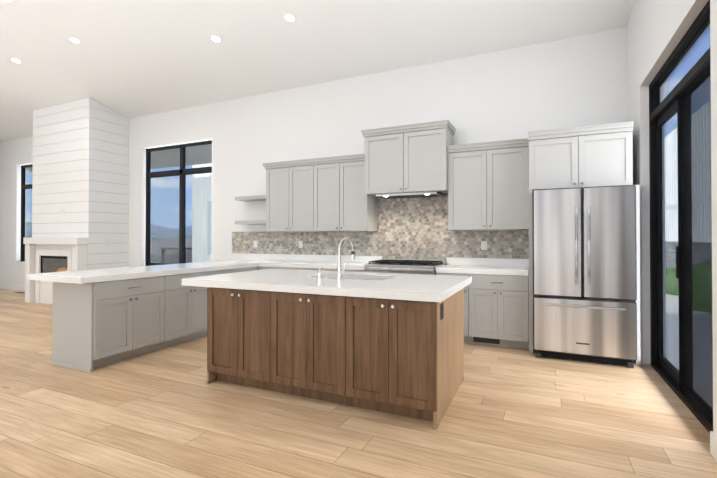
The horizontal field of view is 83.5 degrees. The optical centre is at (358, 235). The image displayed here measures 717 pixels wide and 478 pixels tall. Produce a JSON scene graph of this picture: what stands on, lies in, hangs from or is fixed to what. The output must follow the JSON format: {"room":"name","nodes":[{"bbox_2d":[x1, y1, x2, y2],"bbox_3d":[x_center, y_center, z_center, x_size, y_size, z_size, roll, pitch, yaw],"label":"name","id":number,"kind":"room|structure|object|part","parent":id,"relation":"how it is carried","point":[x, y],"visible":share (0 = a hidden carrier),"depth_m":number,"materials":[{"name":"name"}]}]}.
{"room":"kitchen","nodes":[
{"label":"kitchen","id":0,"kind":"room"},
{"bbox_2d":[32,98,128,269],"bbox_3d":[-5.666,-0.611,8.191,1.820,3.884,0.800,0,-1,24],"label":"chimney breast","id":1,"kind":"structure","parent":0,"point":[80,169],"depth_m":7.80,"materials":[{"name":"white wood"}]},
{"bbox_2d":[0,27,627,284],"bbox_3d":[-2.992,-0.540,7.524,13.900,3.730,0.200,0,-1,24],"label":"wall","id":2,"kind":"structure","parent":0,"point":[523,91],"depth_m":6.13,"materials":[{"name":"white paint"}]},
{"bbox_2d":[0,283,24,290],"bbox_3d":[-7.743,1.278,9.551,3.098,0.130,0.015,0,-1,24],"label":"baseboard","id":3,"kind":"structure","parent":2,"relation":"attached to","point":[2,286],"depth_m":9.89,"materials":[{"name":"white paint"}]},
{"bbox_2d":[20,164,32,260],"bbox_3d":[-7.695,-0.541,9.695,1.460,2.370,0.070,0,-1,24],"label":"window","id":4,"kind":"structure","parent":2,"relation":"in","point":[23,207],"depth_m":9.95,"materials":[{"name":"black metal"}]},
{"bbox_2d":[26,144,211,171],"bbox_3d":[-4.314,-1.968,9.460,11.500,0.180,2.190,0,-1,24],"label":"canopy","id":5,"kind":"object","parent":2,"relation":"attached to","point":[201,152],"depth_m":9.71,"materials":[{"name":"grey"}]},
{"bbox_2d":[145,140,211,265],"bbox_3d":[-3.439,-0.558,7.760,1.850,2.370,0.070,0,-1,24],"label":"window","id":6,"kind":"structure","parent":2,"relation":"in","point":[182,172],"depth_m":7.83,"materials":[{"name":"black metal"}]},
{"bbox_2d":[235,195,265,201],"bbox_3d":[-1.688,-0.609,6.666,0.685,0.055,0.276,0,-1,24],"label":"floating shelf","id":7,"kind":"object","parent":2,"relation":"attached to","point":[254,198],"visible":0.58,"depth_m":6.57,"materials":[{"name":"grey paint"}]},
{"bbox_2d":[235,220,265,224],"bbox_3d":[-1.688,-0.209,6.662,0.685,0.055,0.276,0,-1,24],"label":"floating shelf","id":8,"kind":"object","parent":2,"relation":"attached to","point":[255,222],"visible":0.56,"depth_m":6.55,"materials":[{"name":"grey paint"}]},
{"bbox_2d":[266,162,317,231],"bbox_3d":[-0.960,-0.565,6.281,0.928,1.020,0.350,0,-1,24],"label":"upper cabinet","id":9,"kind":"object","parent":2,"relation":"attached to","point":[291,187],"depth_m":6.11,"materials":[{"name":"grey paint"}]},
{"bbox_2d":[318,158,375,231],"bbox_3d":[-0.230,-0.568,5.949,0.928,1.020,0.350,0,-1,24],"label":"upper cabinet","id":10,"kind":"object","parent":2,"relation":"attached to","point":[326,194],"depth_m":5.76,"materials":[{"name":"grey paint"}]},
{"bbox_2d":[232,194,528,259],"bbox_3d":[-0.030,-0.104,6.054,4.805,0.965,0.011,0,-1,24],"label":"backsplash","id":11,"kind":"structure","parent":2,"relation":"attached to","point":[412,228],"depth_m":5.73,"materials":[{"name":"tile"}]},
{"bbox_2d":[481,241,486,249],"bbox_3d":[1.647,0.137,5.279,0.075,0.115,0.008,0,-1,24],"label":"outlet","id":12,"kind":"object","parent":11,"relation":"attached to","point":[483,245],"visible":1,"depth_m":5.28,"materials":[{"name":"white plastic"}]},
{"bbox_2d":[361,120,455,196],"bbox_3d":[0.675,-0.997,5.464,1.195,0.870,0.490,0,-1,24],"label":"upper cabinet","id":13,"kind":"object","parent":2,"relation":"attached to","point":[411,158],"visible":1,"depth_m":5.26,"materials":[{"name":"grey paint"}]},
{"bbox_2d":[376,191,442,198],"bbox_3d":[0.693,-0.541,5.499,0.845,0.039,0.336,0,-1,24],"label":"hood insert","id":14,"kind":"object","parent":13,"relation":"attached to","point":[411,195],"visible":1,"depth_m":5.40,"materials":[{"name":"silver metal"}]},
{"bbox_2d":[447,138,528,230],"bbox_3d":[1.641,-0.600,5.077,0.950,1.070,0.390,0,-1,24],"label":"upper cabinet","id":15,"kind":"object","parent":2,"relation":"attached to","point":[488,185],"visible":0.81,"depth_m":4.92,"materials":[{"name":"grey paint"}]},
{"bbox_2d":[528,121,633,189],"bbox_3d":[2.461,-0.820,4.546,0.975,0.640,0.680,0,-1,24],"label":"upper cabinet","id":16,"kind":"object","parent":2,"relation":"attached to","point":[590,156],"visible":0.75,"depth_m":4.26,"materials":[{"name":"grey paint"}]},
{"bbox_2d":[0,0,634,141],"bbox_3d":[-4.813,-2.909,3.538,13.900,1.070,9.000,0,-1,24],"label":"ceiling","id":17,"kind":"structure","parent":0,"point":[131,58],"depth_m":5.51,"materials":[{"name":"white paint"}]},
{"bbox_2d":[10,58,21,63],"bbox_3d":[-5.519,-2.812,6.479,0.150,0.035,0.147,0,-1,24],"label":"recessed light","id":18,"kind":"object","parent":17,"relation":"in","point":[15,60],"visible":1,"depth_m":6.47,"materials":[{"name":"white"}]},
{"bbox_2d":[68,37,80,43],"bbox_3d":[-4.112,-2.821,5.823,0.150,0.035,0.147,0,-1,24],"label":"recessed light","id":19,"kind":"object","parent":17,"relation":"in","point":[74,40],"visible":1,"depth_m":5.82,"materials":[{"name":"white"}]},
{"bbox_2d":[210,35,221,42],"bbox_3d":[-1.955,-2.689,5.515,0.150,0.035,0.147,0,-1,24],"label":"recessed light","id":20,"kind":"object","parent":17,"relation":"in","point":[214,38],"visible":1,"depth_m":5.51,"materials":[{"name":"white"}]},
{"bbox_2d":[284,13,295,22],"bbox_3d":[-0.854,-2.697,4.994,0.150,0.035,0.147,0,-1,24],"label":"recessed light","id":21,"kind":"object","parent":17,"relation":"in","point":[288,17],"visible":1,"depth_m":4.99,"materials":[{"name":"white"}]},
{"bbox_2d":[0,289,716,477],"bbox_3d":[-4.813,1.317,3.502,13.900,0.050,9.000,0,-1,24],"label":"floor","id":22,"kind":"structure","parent":0,"point":[167,412],"depth_m":2.73,"materials":[{"name":"brown wood"}]},
{"bbox_2d":[23,238,87,303],"bbox_3d":[-5.824,0.687,7.699,1.710,1.280,0.200,0,-1,24],"label":"fireplace","id":23,"kind":"object","parent":22,"relation":"on","point":[45,255],"visible":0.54,"depth_m":7.76,"materials":[{"name":"white stone"}]},
{"bbox_2d":[50,275,169,371],"bbox_3d":[-2.627,0.877,4.327,0.640,0.844,0.862,0,-1,24],"label":"base cabinet","id":24,"kind":"object","parent":22,"relation":"on","point":[96,324],"depth_m":4.02,"materials":[{"name":"grey paint"}]},
{"bbox_2d":[170,270,221,345],"bbox_3d":[-2.304,0.882,5.013,0.620,0.844,0.905,0,-1,24],"label":"base cabinet","id":25,"kind":"object","parent":22,"relation":"on","point":[188,304],"depth_m":4.83,"materials":[{"name":"grey paint"}]},
{"bbox_2d":[218,267,257,273],"bbox_3d":[-1.994,0.888,5.695,0.620,0.844,0.843,0,-1,24],"label":"base cabinet","id":26,"kind":"object","parent":22,"relation":"on","point":[248,268],"depth_m":5.65,"materials":[{"name":"grey paint"}]},
{"bbox_2d":[28,253,282,283],"bbox_3d":[-2.278,0.382,5.322,0.855,0.160,3.197,0,-1,24],"label":"countertop","id":27,"kind":"structure","parent":26,"relation":"on","point":[125,273],"depth_m":4.57,"materials":[{"name":"stone"}]},
{"bbox_2d":[258,266,305,269],"bbox_3d":[-1.019,0.892,6.157,0.813,0.844,0.627,0,-1,24],"label":"base cabinet","id":28,"kind":"object","parent":22,"relation":"on","point":[262,268],"depth_m":5.88,"materials":[{"name":"grey paint"}]},
{"bbox_2d":[259,254,528,275],"bbox_3d":[0.335,0.384,5.543,3.720,0.160,0.632,0,-1,24],"label":"countertop","id":29,"kind":"structure","parent":28,"relation":"on","point":[501,266],"depth_m":5.38,"materials":[{"name":"stone"}]},
{"bbox_2d":[306,268,336,270],"bbox_3d":[-0.461,0.890,5.904,0.662,0.844,0.627,0,-1,24],"label":"base cabinet","id":30,"kind":"object","parent":22,"relation":"on","point":[306,268],"depth_m":5.58,"materials":[{"name":"grey paint"}]},
{"bbox_2d":[205,287,463,429],"bbox_3d":[-0.194,0.870,3.541,2.028,0.844,1.054,0,-1,24],"label":"kitchen island","id":31,"kind":"object","parent":22,"relation":"on","point":[400,357],"visible":0.92,"depth_m":3.02,"materials":[{"name":"brown wood"}]},
{"bbox_2d":[182,269,471,301],"bbox_3d":[-0.254,0.527,3.691,2.320,0.277,1.295,0,-1,24],"label":"island countertop","id":32,"kind":"structure","parent":31,"relation":"on","point":[423,287],"depth_m":3.28,"materials":[{"name":"stone"}]},
{"bbox_2d":[318,238,354,279],"bbox_3d":[-0.199,0.204,3.614,0.290,0.366,0.210,0,-1,24],"label":"faucet","id":33,"kind":"object","parent":32,"relation":"on","point":[339,271],"visible":1,"depth_m":3.51,"materials":[{"name":"silver metal"}]},
{"bbox_2d":[441,303,443,319],"bbox_3d":[0.584,0.531,2.808,0.006,0.110,0.070,0,-1,24],"label":"outlet","id":34,"kind":"object","parent":31,"relation":"attached to","point":[442,310],"visible":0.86,"depth_m":2.81,"materials":[{"name":"grey plastic"}]},
{"bbox_2d":[342,269,364,271],"bbox_3d":[0.002,0.888,5.693,0.483,0.844,0.627,0,-1,24],"label":"base cabinet","id":35,"kind":"object","parent":22,"relation":"on","point":[346,270],"depth_m":5.38,"materials":[{"name":"grey paint"}]},
{"bbox_2d":[364,258,445,274],"bbox_3d":[0.620,0.820,5.333,0.920,0.975,0.718,0,-1,24],"label":"range","id":36,"kind":"object","parent":22,"relation":"on","point":[409,266],"visible":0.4,"depth_m":5.14,"materials":[{"name":"silver metal"}]},
{"bbox_2d":[436,273,528,348],"bbox_3d":[1.546,0.882,4.972,1.045,0.844,0.662,0,-1,24],"label":"base cabinet","id":37,"kind":"object","parent":22,"relation":"on","point":[496,310],"visible":0.69,"depth_m":4.63,"materials":[{"name":"grey paint"}]},
{"bbox_2d":[528,185,641,368],"bbox_3d":[2.435,0.400,4.405,1.037,1.799,0.963,0,-1,24],"label":"fridge","id":38,"kind":"object","parent":22,"relation":"on","point":[584,274],"depth_m":4.02,"materials":[{"name":"grey metal"}]},
{"bbox_3d":[2.490,0.401,4.527,1.037,1.799,0.696,0,-1,24],"label":"fridge side panel","id":39,"kind":"part","parent":38,"relation":"part of","materials":[{"name":"silver metal"}]},
{"bbox_2d":[627,0,716,434],"bbox_3d":[1.382,-1.071,0.597,0.200,4.676,8.800,0,-1,24],"label":"wall","id":40,"kind":"structure","parent":0,"point":[657,30],"depth_m":3.84,"materials":[{"name":"white paint"}]},
{"bbox_2d":[649,0,712,432],"bbox_3d":[2.562,-0.111,3.166,0.095,2.800,1.850,0,-1,24],"label":"door frame","id":41,"kind":"structure","parent":40,"relation":"attached to","point":[687,100],"depth_m":3.01,"materials":[{"name":"black metal"}]},
{"bbox_2d":[710,431,716,460],"bbox_3d":[0.816,1.194,-0.407,0.015,0.130,6.080,0,-1,24],"label":"baseboard","id":42,"kind":"structure","parent":40,"relation":"attached to","point":[713,444],"depth_m":2.32,"materials":[{"name":"white paint"}]},
{"label":"outside","id":43,"kind":"structure","parent":0,"visible":0},
{"bbox_2d":[161,247,191,263],"bbox_3d":[-4.396,0.995,10.462,10.500,1.210,3.990,0,-1,24],"label":"railing","id":44,"kind":"object","parent":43,"point":[163,254],"depth_m":13.35,"materials":[{"name":"grey metal"}]},
{"bbox_2d":[666,293,678,368],"bbox_3d":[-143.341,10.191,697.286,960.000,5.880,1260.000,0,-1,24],"label":"ground","id":45,"kind":"structure","parent":43,"point":[672,324],"depth_m":6.17,"materials":[{"name":"grey concrete"}]},
{"bbox_2d":[150,238,191,263],"bbox_3d":[-10.987,3.378,34.606,26.299,6.350,19.850,0,-1,24],"label":"neighbouring house","id":46,"kind":"structure","parent":45,"relation":"on","point":[188,240],"depth_m":23.84,"materials":[{"name":"beige"}]},
{"bbox_2d":[192,163,211,262],"bbox_3d":[-0.957,-0.406,12.941,5.280,3.645,6.250,0,-1,24],"label":"wing","id":47,"kind":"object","parent":45,"relation":"on","point":[206,220],"depth_m":11.08},
{"bbox_2d":[665,267,677,295],"bbox_3d":[3.376,3.379,19.588,17.597,6.096,29.998,0,-1,24],"label":"shrubs","id":48,"kind":"object","parent":45,"relation":"on","point":[670,280],"depth_m":9.79,"materials":[{"name":"green plant"}]},
{"bbox_2d":[665,129,677,241],"bbox_3d":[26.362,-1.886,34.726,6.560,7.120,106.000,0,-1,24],"label":"house","id":49,"kind":"structure","parent":45,"relation":"on","point":[675,226],"depth_m":21.68,"materials":[{"name":"white"}]},
{"bbox_2d":[665,241,677,267],"bbox_3d":[17.476,0.985,28.855,0.380,1.280,84.000,0,-1,24],"label":"fence","id":50,"kind":"object","parent":45,"relation":"on","point":[669,253],"depth_m":13.03,"materials":[{"name":"grey"}]},
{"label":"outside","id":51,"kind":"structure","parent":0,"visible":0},
{"bbox_2d":[26,235,191,239],"bbox_3d":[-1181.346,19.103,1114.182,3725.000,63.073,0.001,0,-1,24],"label":"hills","id":52,"kind":"structure","parent":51,"point":[29,236],"depth_m":748.74,"materials":[{"name":"grey"}]},
{"bbox_2d":[26,222,191,236],"bbox_3d":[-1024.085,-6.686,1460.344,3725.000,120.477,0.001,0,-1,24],"label":"mountains","id":53,"kind":"structure","parent":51,"point":[151,231],"depth_m":1278.13,"materials":[{"name":"grey"}]}
]}

